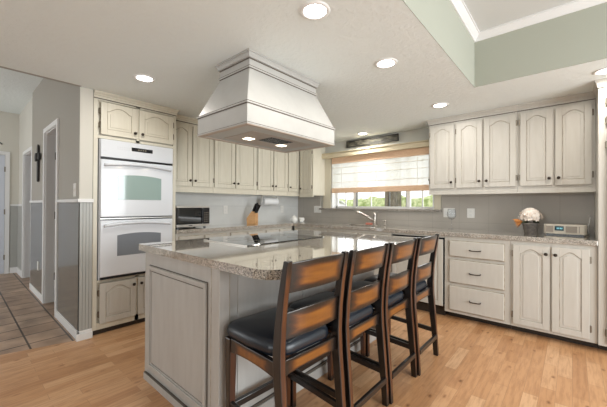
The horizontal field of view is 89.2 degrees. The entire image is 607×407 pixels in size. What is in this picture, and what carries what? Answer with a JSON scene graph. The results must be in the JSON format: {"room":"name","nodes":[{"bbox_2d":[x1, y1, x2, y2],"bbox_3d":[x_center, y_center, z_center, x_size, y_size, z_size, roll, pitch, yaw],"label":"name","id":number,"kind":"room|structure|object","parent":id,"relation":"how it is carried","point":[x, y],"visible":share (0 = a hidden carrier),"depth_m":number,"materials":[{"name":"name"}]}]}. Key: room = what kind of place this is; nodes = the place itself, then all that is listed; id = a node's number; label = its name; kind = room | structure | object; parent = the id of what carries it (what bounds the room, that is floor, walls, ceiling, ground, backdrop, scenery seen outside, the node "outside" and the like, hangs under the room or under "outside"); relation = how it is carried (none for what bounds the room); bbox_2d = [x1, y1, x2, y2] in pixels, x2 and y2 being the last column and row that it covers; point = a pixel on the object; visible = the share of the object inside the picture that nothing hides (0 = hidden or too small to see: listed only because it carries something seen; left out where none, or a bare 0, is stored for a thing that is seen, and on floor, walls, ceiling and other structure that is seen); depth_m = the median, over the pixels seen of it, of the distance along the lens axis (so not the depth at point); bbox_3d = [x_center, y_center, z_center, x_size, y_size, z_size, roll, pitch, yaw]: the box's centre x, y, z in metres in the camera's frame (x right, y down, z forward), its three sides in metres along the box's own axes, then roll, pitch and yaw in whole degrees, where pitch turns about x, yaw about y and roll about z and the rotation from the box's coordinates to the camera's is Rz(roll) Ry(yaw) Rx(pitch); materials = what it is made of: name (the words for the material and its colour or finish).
{"room":"kitchen","nodes":[
{"label":"kitchen","id":0,"kind":"room"},
{"bbox_2d":[0,111,18,273],"bbox_3d":[-5.788,-0.194,4.927,0.100,2.860,5.000,0,0,41],"label":"wall","id":1,"kind":"structure","parent":0,"point":[9,122],"depth_m":5.50,"materials":[{"name":"grey paint"}]},
{"bbox_2d":[0,151,9,273],"bbox_3d":[-5.538,0.159,5.117,0.026,2.160,0.940,0,0,41],"label":"door","id":2,"kind":"structure","parent":1,"relation":"in","point":[4,156],"depth_m":5.42,"materials":[{"name":"white wood"}]},
{"bbox_2d":[0,68,42,113],"bbox_3d":[-4.232,-1.648,3.515,4.300,0.050,5.100,0,0,41],"label":"ceiling","id":3,"kind":"structure","parent":0,"point":[17,89],"depth_m":4.37,"materials":[{"name":"white paint"}]},
{"bbox_2d":[0,66,92,198],"bbox_3d":[-3.137,-0.863,1.531,0.040,1.630,3.565,0,0,41],"label":"wall","id":4,"kind":"structure","parent":0,"point":[86,94],"depth_m":2.83,"materials":[{"name":"grey paint"}]},
{"bbox_2d":[78,202,91,330],"bbox_3d":[-2.009,0.575,2.834,0.022,1.170,0.097,0,0,41],"label":"trim","id":5,"kind":"structure","parent":4,"relation":"attached to","point":[85,208],"depth_m":2.83,"materials":[{"name":"grey wood"}]},
{"bbox_2d":[19,78,93,327],"bbox_3d":[-3.565,-0.186,4.226,4.170,2.860,0.130,0,0,41],"label":"wall","id":6,"kind":"structure","parent":0,"point":[52,100],"depth_m":3.46,"materials":[{"name":"beige paint"}]},
{"bbox_2d":[9,204,21,276],"bbox_3d":[-4.980,0.628,5.335,0.580,1.230,0.110,0,0,41],"label":"wainscoting","id":7,"kind":"structure","parent":6,"relation":"attached to","point":[15,209],"depth_m":5.49,"materials":[{"name":"grey"}]},
{"bbox_2d":[21,146,31,277],"bbox_3d":[-4.098,0.194,5.204,0.890,2.105,0.883,0,0,41],"label":"door","id":8,"kind":"structure","parent":6,"relation":"in","point":[27,154],"depth_m":5.15,"materials":[{"name":"white wood"}]},
{"bbox_2d":[30,203,42,294],"bbox_3d":[-3.629,0.576,4.183,0.929,1.175,0.008,0,0,41],"label":"wainscoting","id":9,"kind":"structure","parent":6,"relation":"attached to","point":[36,208],"depth_m":4.17,"materials":[{"name":"grey paint"}]},
{"bbox_2d":[34,145,40,181],"bbox_3d":[-3.543,-0.536,4.091,0.280,0.498,0.042,0,0,41],"label":"wall cross","id":10,"kind":"object","parent":6,"relation":"attached to","point":[37,157],"visible":1,"depth_m":4.07,"materials":[{"name":"black metal"}]},
{"bbox_2d":[42,118,58,317],"bbox_3d":[-2.727,0.159,3.893,0.780,2.175,0.773,0,0,41],"label":"door","id":11,"kind":"structure","parent":6,"relation":"in","point":[50,136],"depth_m":3.84,"materials":[{"name":"white wood"}]},
{"bbox_2d":[29,199,93,341],"bbox_3d":[-2.972,0.601,3.667,2.598,1.287,0.124,0,0,41],"label":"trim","id":12,"kind":"structure","parent":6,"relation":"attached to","point":[85,334],"depth_m":2.93,"materials":[{"name":"white"}]},
{"bbox_2d":[57,202,78,330],"bbox_3d":[-2.364,0.577,3.078,0.829,1.175,0.008,0,0,41],"label":"tile wainscot","id":13,"kind":"structure","parent":6,"relation":"attached to","point":[68,212],"depth_m":3.03,"materials":[{"name":"grey tile"}]},
{"bbox_2d":[73,183,75,196],"bbox_3d":[-2.167,-0.128,2.908,0.080,0.125,0.014,0,0,41],"label":"light switch","id":14,"kind":"object","parent":6,"relation":"attached to","point":[74,184],"visible":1,"depth_m":2.90,"materials":[{"name":"white plastic"}]},
{"bbox_2d":[0,0,606,141],"bbox_3d":[0.077,-1.322,1.060,6.680,0.515,7.080,0,0,41],"label":"ceiling","id":15,"kind":"structure","parent":0,"point":[100,45],"depth_m":2.30,"materials":[{"name":"white paint"}]},
{"bbox_2d":[133,74,155,82],"bbox_3d":[-1.346,-1.059,2.608,0.168,0.009,0.168,0,0,41],"label":"recessed light","id":16,"kind":"object","parent":15,"relation":"in","point":[140,77],"visible":1,"depth_m":2.60,"materials":[{"name":"white"}]},
{"bbox_2d":[197,48,334,152],"bbox_3d":[-0.269,-0.782,2.517,0.610,0.553,0.966,0,0,41],"label":"range hood","id":17,"kind":"object","parent":15,"relation":"hanging from","point":[258,101],"visible":1,"depth_m":2.27,"materials":[{"name":"paint"}]},
{"bbox_2d":[259,137,292,144],"bbox_3d":[-0.226,-0.508,2.513,0.152,0.004,0.240,0,0,41],"label":"vent grille","id":18,"kind":"object","parent":17,"relation":"attached to","point":[273,140],"depth_m":2.51,"materials":[{"name":"grey metal"}]},
{"bbox_2d":[300,0,329,20],"bbox_3d":[0.063,-1.056,1.692,0.168,0.009,0.168,0,0,41],"label":"recessed light","id":19,"kind":"object","parent":15,"relation":"in","point":[314,10],"visible":1,"depth_m":1.69,"materials":[{"name":"white"}]},
{"bbox_2d":[375,58,397,68],"bbox_3d":[0.620,-1.050,2.310,0.168,0.009,0.168,0,0,41],"label":"recessed light","id":20,"kind":"object","parent":15,"relation":"in","point":[383,63],"visible":1,"depth_m":2.30,"materials":[{"name":"white"}]},
{"bbox_2d":[432,102,448,107],"bbox_3d":[1.449,-1.041,3.267,0.168,0.009,0.168,0,0,41],"label":"recessed light","id":21,"kind":"object","parent":15,"relation":"in","point":[442,104],"visible":1,"depth_m":3.26,"materials":[{"name":"white"}]},
{"bbox_2d":[449,0,606,42],"bbox_3d":[0.905,-1.503,-0.511,3.366,0.060,5.800,0,0,41],"label":"trim","id":22,"kind":"structure","parent":15,"relation":"attached to","point":[459,6],"depth_m":2.45,"materials":[{"name":"white wood"}]},
{"bbox_2d":[593,67,606,74],"bbox_3d":[2.384,-1.041,2.416,0.168,0.009,0.168,0,0,41],"label":"recessed light","id":23,"kind":"object","parent":15,"relation":"in","point":[603,71],"visible":1,"depth_m":2.44,"materials":[{"name":"white"}]},
{"bbox_2d":[0,273,606,406],"bbox_3d":[-1.317,1.275,2.255,10.350,0.060,7.080,0,0,41],"label":"floor","id":24,"kind":"structure","parent":0,"point":[477,364],"depth_m":2.34,"materials":[{"name":"brown wood"}]},
{"bbox_2d":[92,89,178,334],"bbox_3d":[-1.863,0.093,3.330,0.532,2.310,0.820,0,0,41],"label":"tall cabinet","id":25,"kind":"object","parent":24,"relation":"on","point":[119,302],"visible":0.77,"depth_m":3.06,"materials":[{"name":"beige paint"}]},
{"bbox_2d":[97,138,172,279],"bbox_3d":[-1.852,0.058,3.304,0.522,1.344,0.716,0,0,41],"label":"double oven","id":26,"kind":"object","parent":25,"relation":"in","point":[135,181],"visible":0.92,"depth_m":3.08,"materials":[{"name":"white metal"}]},
{"bbox_2d":[175,231,227,240],"bbox_3d":[-1.383,0.801,3.887,0.542,0.905,0.700,0,0,41],"label":"base cabinet","id":27,"kind":"object","parent":24,"relation":"on","point":[187,236],"visible":0.04,"depth_m":3.70,"materials":[{"name":"beige paint"}]},
{"bbox_2d":[228,228,263,235],"bbox_3d":[-0.948,0.805,4.385,0.542,0.905,0.620,0,0,41],"label":"base cabinet","id":28,"kind":"object","parent":24,"relation":"on","point":[259,230],"visible":0.02,"depth_m":4.21,"materials":[{"name":"beige paint"}]},
{"bbox_2d":[143,252,375,406],"bbox_3d":[-0.238,0.799,2.530,0.972,0.905,1.692,0,0,41],"label":"kitchen island","id":29,"kind":"object","parent":24,"relation":"on","point":[190,308],"visible":0.55,"depth_m":1.82,"materials":[{"name":"paint"}]},
{"bbox_2d":[139,230,412,279],"bbox_3d":[-0.088,0.325,2.468,1.430,0.045,1.795,0,0,41],"label":"island countertop","id":30,"kind":"structure","parent":29,"relation":"on","point":[265,261],"depth_m":1.97,"materials":[{"name":"stone"}]},
{"bbox_2d":[204,232,323,246],"bbox_3d":[-0.308,0.298,2.637,0.545,0.009,0.890,0,0,41],"label":"cooktop","id":31,"kind":"object","parent":30,"relation":"in","point":[252,240],"visible":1,"depth_m":2.52,"materials":[{"name":"black glass"}]},
{"bbox_2d":[264,226,291,232],"bbox_3d":[-0.545,0.810,4.846,0.542,0.905,0.600,0,0,41],"label":"base cabinet","id":32,"kind":"object","parent":24,"relation":"on","point":[288,228],"visible":0.08,"depth_m":4.67,"materials":[{"name":"beige paint"}]},
{"bbox_2d":[225,251,348,406],"bbox_3d":[-0.092,0.745,1.584,0.520,1.006,0.434,0,0,44],"label":"bar stool","id":33,"kind":"object","parent":24,"relation":"on","point":[281,331],"visible":1,"depth_m":1.46,"materials":[{"name":"brown wood"}]},
{"bbox_2d":[227,307,327,355],"bbox_3d":[-0.123,0.645,1.615,0.432,0.085,0.430,0,0,44],"label":"seat cushion","id":34,"kind":"object","parent":33,"relation":"on","point":[254,333],"depth_m":1.48,"materials":[{"name":"black leather"}]},
{"bbox_2d":[294,226,328,231],"bbox_3d":[0.291,0.814,4.909,0.698,0.905,0.652,0,0,41],"label":"base cabinet","id":35,"kind":"object","parent":24,"relation":"on","point":[295,227],"visible":0.06,"depth_m":4.68,"materials":[{"name":"beige paint"}]},
{"bbox_2d":[289,243,389,406],"bbox_3d":[0.216,0.748,1.913,0.520,1.006,0.434,0,0,41],"label":"bar stool","id":36,"kind":"object","parent":24,"relation":"on","point":[357,302],"visible":0.62,"depth_m":1.79,"materials":[{"name":"brown wood"}]},
{"bbox_2d":[289,292,372,326],"bbox_3d":[0.183,0.648,1.943,0.432,0.085,0.430,0,0,41],"label":"seat cushion","id":37,"kind":"object","parent":36,"relation":"on","point":[356,317],"depth_m":1.86,"materials":[{"name":"black leather"}]},
{"bbox_2d":[329,228,392,274],"bbox_3d":[0.917,0.815,4.362,0.960,0.905,0.652,0,0,41],"label":"base cabinet","id":38,"kind":"object","parent":24,"relation":"on","point":[389,234],"visible":0.11,"depth_m":4.06,"materials":[{"name":"beige paint"}]},
{"bbox_2d":[332,238,417,403],"bbox_3d":[0.510,0.751,2.235,0.520,1.006,0.434,0,0,41],"label":"bar stool","id":39,"kind":"object","parent":24,"relation":"on","point":[394,297],"visible":0.56,"depth_m":2.11,"materials":[{"name":"brown wood"}]},
{"bbox_2d":[332,281,403,307],"bbox_3d":[0.478,0.652,2.264,0.432,0.085,0.430,0,0,41],"label":"seat cushion","id":40,"kind":"object","parent":39,"relation":"on","point":[394,301],"depth_m":2.15,"materials":[{"name":"black leather"}]},
{"bbox_2d":[364,234,438,375],"bbox_3d":[0.806,0.754,2.555,0.520,1.006,0.434,0,0,41],"label":"bar stool","id":41,"kind":"object","parent":24,"relation":"on","point":[421,289],"visible":0.62,"depth_m":2.45,"materials":[{"name":"brown wood"}]},
{"bbox_2d":[364,272,426,293],"bbox_3d":[0.774,0.655,2.585,0.432,0.085,0.430,0,0,41],"label":"seat cushion","id":42,"kind":"object","parent":41,"relation":"on","point":[421,285],"depth_m":2.48,"materials":[{"name":"black leather"}]},
{"bbox_2d":[392,233,447,314],"bbox_3d":[1.513,0.815,3.837,0.620,0.905,0.579,0,0,41],"label":"dishwasher","id":43,"kind":"object","parent":24,"relation":"on","point":[439,273],"visible":0.35,"depth_m":3.48,"materials":[{"name":"white plastic"}]},
{"bbox_2d":[445,236,511,328],"bbox_3d":[1.980,0.815,3.431,0.608,0.905,0.655,0,0,41],"label":"base cabinet","id":44,"kind":"object","parent":24,"relation":"on","point":[477,270],"visible":0.84,"depth_m":3.19,"materials":[{"name":"beige paint"}]},
{"bbox_2d":[510,240,597,347],"bbox_3d":[2.446,0.815,3.026,0.622,0.905,0.652,0,0,41],"label":"base cabinet","id":45,"kind":"object","parent":24,"relation":"on","point":[554,286],"visible":0.95,"depth_m":2.79,"materials":[{"name":"beige paint"}]},
{"bbox_2d":[175,221,597,245],"bbox_3d":[0.558,0.333,3.456,4.034,0.045,2.599,0,0,41],"label":"countertop","id":46,"kind":"structure","parent":45,"relation":"on","point":[590,240],"depth_m":3.64,"materials":[{"name":"stone"}]},
{"bbox_2d":[175,206,209,228],"bbox_3d":[-1.464,0.167,3.871,0.360,0.272,0.435,0,0,41],"label":"microwave","id":47,"kind":"object","parent":46,"relation":"on","point":[185,216],"visible":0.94,"depth_m":3.74,"materials":[{"name":"silver metal"}]},
{"bbox_2d":[247,203,260,223],"bbox_3d":[-0.753,0.147,4.677,0.202,0.326,0.115,0,0,13],"label":"knife block","id":48,"kind":"object","parent":46,"relation":"on","point":[252,218],"visible":1,"depth_m":4.63,"materials":[{"name":"brown wood"}]},
{"bbox_2d":[290,216,297,222],"bbox_3d":[-0.156,0.246,5.034,0.141,0.138,0.120,0,0,-9],"label":"sugar bowl","id":49,"kind":"object","parent":46,"relation":"on","point":[293,219],"visible":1,"depth_m":4.99,"materials":[{"name":"white ceramic"}]},
{"bbox_2d":[356,211,378,224],"bbox_3d":[0.957,0.213,4.623,0.343,0.211,0.095,0,0,19],"label":"faucet","id":50,"kind":"object","parent":46,"relation":"on","point":[357,212],"visible":1,"depth_m":4.59,"materials":[{"name":"silver metal"}]},
{"bbox_2d":[512,208,542,233],"bbox_3d":[2.381,0.181,3.269,0.264,0.275,0.186,0,0,41],"label":"potted flowers","id":51,"kind":"object","parent":46,"relation":"on","point":[530,214],"visible":1,"depth_m":3.21,"materials":[{"name":"white plant"}]},
{"bbox_2d":[544,223,586,236],"bbox_3d":[2.643,0.265,3.111,0.330,0.108,0.174,0,0,43],"label":"radio","id":52,"kind":"object","parent":46,"relation":"on","point":[549,229],"visible":1,"depth_m":3.05,"materials":[{"name":"beige plastic"}]},
{"bbox_2d":[546,225,552,231],"bbox_3d":[2.501,0.257,3.128,0.060,0.064,0.004,0,0,43],"label":"speaker grille","id":53,"kind":"object","parent":52,"relation":"attached to","point":[549,228],"depth_m":3.13,"materials":[{"name":"beige plastic"}]},
{"bbox_2d":[566,226,576,232],"bbox_3d":[2.623,0.257,3.014,0.085,0.064,0.004,0,0,43],"label":"speaker grille","id":54,"kind":"object","parent":52,"relation":"attached to","point":[569,229],"depth_m":3.01,"materials":[{"name":"beige plastic"}]},
{"bbox_2d":[593,78,606,349],"bbox_3d":[2.971,0.113,2.597,0.774,2.310,0.727,0,0,41],"label":"pantry cabinet","id":55,"kind":"object","parent":24,"relation":"on","point":[600,85],"visible":0.89,"depth_m":2.59,"materials":[{"name":"beige paint"}]},
{"bbox_2d":[321,127,497,230],"bbox_3d":[2.424,0.116,3.671,6.580,2.310,0.160,0,0,41],"label":"wall","id":56,"kind":"structure","parent":0,"point":[421,134],"depth_m":4.50,"materials":[{"name":"grey paint"}]},
{"bbox_2d":[299,147,324,196],"bbox_3d":[0.140,-0.574,5.304,0.300,0.935,0.387,0,0,41],"label":"upper cabinet","id":57,"kind":"object","parent":56,"relation":"attached to","point":[312,165],"visible":0.87,"depth_m":5.19,"materials":[{"name":"beige paint"}]},
{"bbox_2d":[314,206,320,212],"bbox_3d":[0.247,0.104,5.450,0.160,0.120,0.010,0,0,41],"label":"light switch","id":58,"kind":"object","parent":56,"relation":"attached to","point":[316,208],"visible":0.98,"depth_m":5.45,"materials":[{"name":"white plastic"}]},
{"bbox_2d":[346,133,398,147],"bbox_3d":[1.046,-0.962,4.753,0.890,0.104,0.033,0,0,41],"label":"wall sign","id":59,"kind":"object","parent":56,"relation":"attached to","point":[393,137],"visible":1,"depth_m":4.72,"materials":[{"name":"black metal"}]},
{"bbox_2d":[319,208,441,211],"bbox_3d":[1.093,0.095,4.768,2.030,0.030,0.180,0,0,41],"label":"window sill","id":60,"kind":"structure","parent":56,"relation":"attached to","point":[362,209],"depth_m":4.56,"materials":[{"name":"stone"}]},
{"bbox_2d":[322,140,440,209],"bbox_3d":[1.094,-0.384,4.762,2.000,0.928,0.275,0,0,41],"label":"window","id":61,"kind":"structure","parent":56,"relation":"in","point":[330,200],"depth_m":4.84,"materials":[{"name":"white wood"}]},
{"bbox_2d":[332,147,428,192],"bbox_3d":[1.103,-0.473,4.674,1.650,0.595,0.041,0,0,41],"label":"window shade","id":62,"kind":"object","parent":61,"relation":"attached to","point":[408,169],"visible":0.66,"depth_m":4.61,"materials":[{"name":"white fabric"}]},
{"bbox_2d":[298,192,593,234],"bbox_3d":[1.418,0.085,4.439,4.037,0.470,0.008,0,0,41],"label":"backsplash","id":63,"kind":"structure","parent":56,"relation":"attached to","point":[492,211],"depth_m":3.75,"materials":[{"name":"tile"}]},
{"bbox_2d":[443,208,454,216],"bbox_3d":[1.896,0.120,4.009,0.140,0.120,0.010,0,0,41],"label":"light switch","id":64,"kind":"object","parent":56,"relation":"attached to","point":[447,212],"visible":1,"depth_m":4.01,"materials":[{"name":"white plastic"}]},
{"bbox_2d":[467,208,474,217],"bbox_3d":[2.088,0.120,3.841,0.085,0.120,0.009,0,0,41],"label":"wall outlet","id":65,"kind":"object","parent":56,"relation":"attached to","point":[470,211],"visible":1,"depth_m":3.84,"materials":[{"name":"white plastic"}]},
{"bbox_2d":[427,105,517,194],"bbox_3d":[2.005,-0.574,3.674,0.943,0.935,0.387,0,0,41],"label":"upper cabinet","id":66,"kind":"object","parent":56,"relation":"attached to","point":[474,152],"visible":1,"depth_m":3.51,"materials":[{"name":"beige paint"}]},
{"bbox_2d":[518,91,595,192],"bbox_3d":[2.587,-0.573,3.166,0.597,0.935,0.387,0,0,41],"label":"upper cabinet","id":67,"kind":"object","parent":56,"relation":"attached to","point":[557,136],"visible":1,"depth_m":3.03,"materials":[{"name":"beige paint"}]},
{"bbox_3d":[-1.231,-0.173,4.564,0.100,2.860,3.510,0,0,41],"label":"wall","id":68,"kind":"structure","parent":0,"visible":0},
{"bbox_2d":[176,114,213,192],"bbox_3d":[-1.484,-0.597,3.916,0.372,0.920,0.592,0,0,41],"label":"upper cabinet","id":69,"kind":"object","parent":68,"relation":"attached to","point":[194,154],"visible":0.68,"depth_m":3.82,"materials":[{"name":"beige paint"}]},
{"bbox_2d":[223,206,227,213],"bbox_3d":[-1.155,0.093,4.556,0.009,0.120,0.075,0,0,41],"label":"wall outlet","id":70,"kind":"object","parent":68,"relation":"attached to","point":[225,208],"visible":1,"depth_m":4.55,"materials":[{"name":"white plastic"}]},
{"bbox_2d":[213,140,256,194],"bbox_3d":[-1.046,-0.592,4.417,0.372,0.920,0.738,0,0,41],"label":"upper cabinet","id":71,"kind":"object","parent":68,"relation":"attached to","point":[234,165],"visible":0.5,"depth_m":4.28,"materials":[{"name":"beige paint"}]},
{"bbox_2d":[175,192,297,224],"bbox_3d":[-0.961,0.075,4.790,0.008,0.470,2.610,0,0,41],"label":"backsplash","id":72,"kind":"structure","parent":68,"relation":"attached to","point":[240,206],"depth_m":4.72,"materials":[{"name":"tile"}]},
{"bbox_2d":[256,148,287,195],"bbox_3d":[-0.586,-0.587,4.943,0.372,0.920,0.656,0,0,41],"label":"upper cabinet","id":73,"kind":"object","parent":68,"relation":"attached to","point":[271,174],"visible":0.41,"depth_m":4.81,"materials":[{"name":"beige paint"}]},
{"bbox_2d":[260,195,278,204],"bbox_3d":[-0.548,-0.050,4.995,0.116,0.153,0.340,0,0,41],"label":"paper towel holder","id":74,"kind":"object","parent":73,"relation":"attached to","point":[264,201],"visible":0.95,"depth_m":4.92,"materials":[{"name":"white paper"}]},
{"bbox_2d":[287,151,299,195],"bbox_3d":[-0.167,-0.583,5.422,0.372,0.920,0.613,0,0,41],"label":"upper cabinet","id":75,"kind":"object","parent":68,"relation":"attached to","point":[293,158],"visible":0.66,"depth_m":5.19,"materials":[{"name":"beige paint"}]},
{"label":"outside","id":76,"kind":"structure","parent":0,"visible":0},
{"bbox_3d":[10.894,1.723,20.066,50.000,0.350,35.420,0,0,41],"label":"ground","id":77,"kind":"structure","parent":76,"visible":0},
{"bbox_2d":[339,198,367,205],"bbox_3d":[0.302,0.644,12.276,5.300,1.705,0.979,0,0,41],"label":"hedge","id":78,"kind":"object","parent":77,"relation":"on","point":[361,202],"visible":0.08,"depth_m":10.61,"materials":[{"name":"green plant"}]},
{"bbox_2d":[385,191,401,206],"bbox_3d":[2.673,-1.858,8.840,3.905,6.614,3.010,0,0,41],"label":"tree","id":79,"kind":"object","parent":77,"relation":"on","point":[395,197],"visible":0.02,"depth_m":8.29,"materials":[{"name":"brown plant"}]},
{"bbox_2d":[366,195,432,206],"bbox_3d":[3.623,0.618,8.782,3.700,1.770,0.875,0,0,41],"label":"hedge","id":80,"kind":"object","parent":77,"relation":"on","point":[427,200],"visible":0.15,"depth_m":8.90,"materials":[{"name":"green plant"}]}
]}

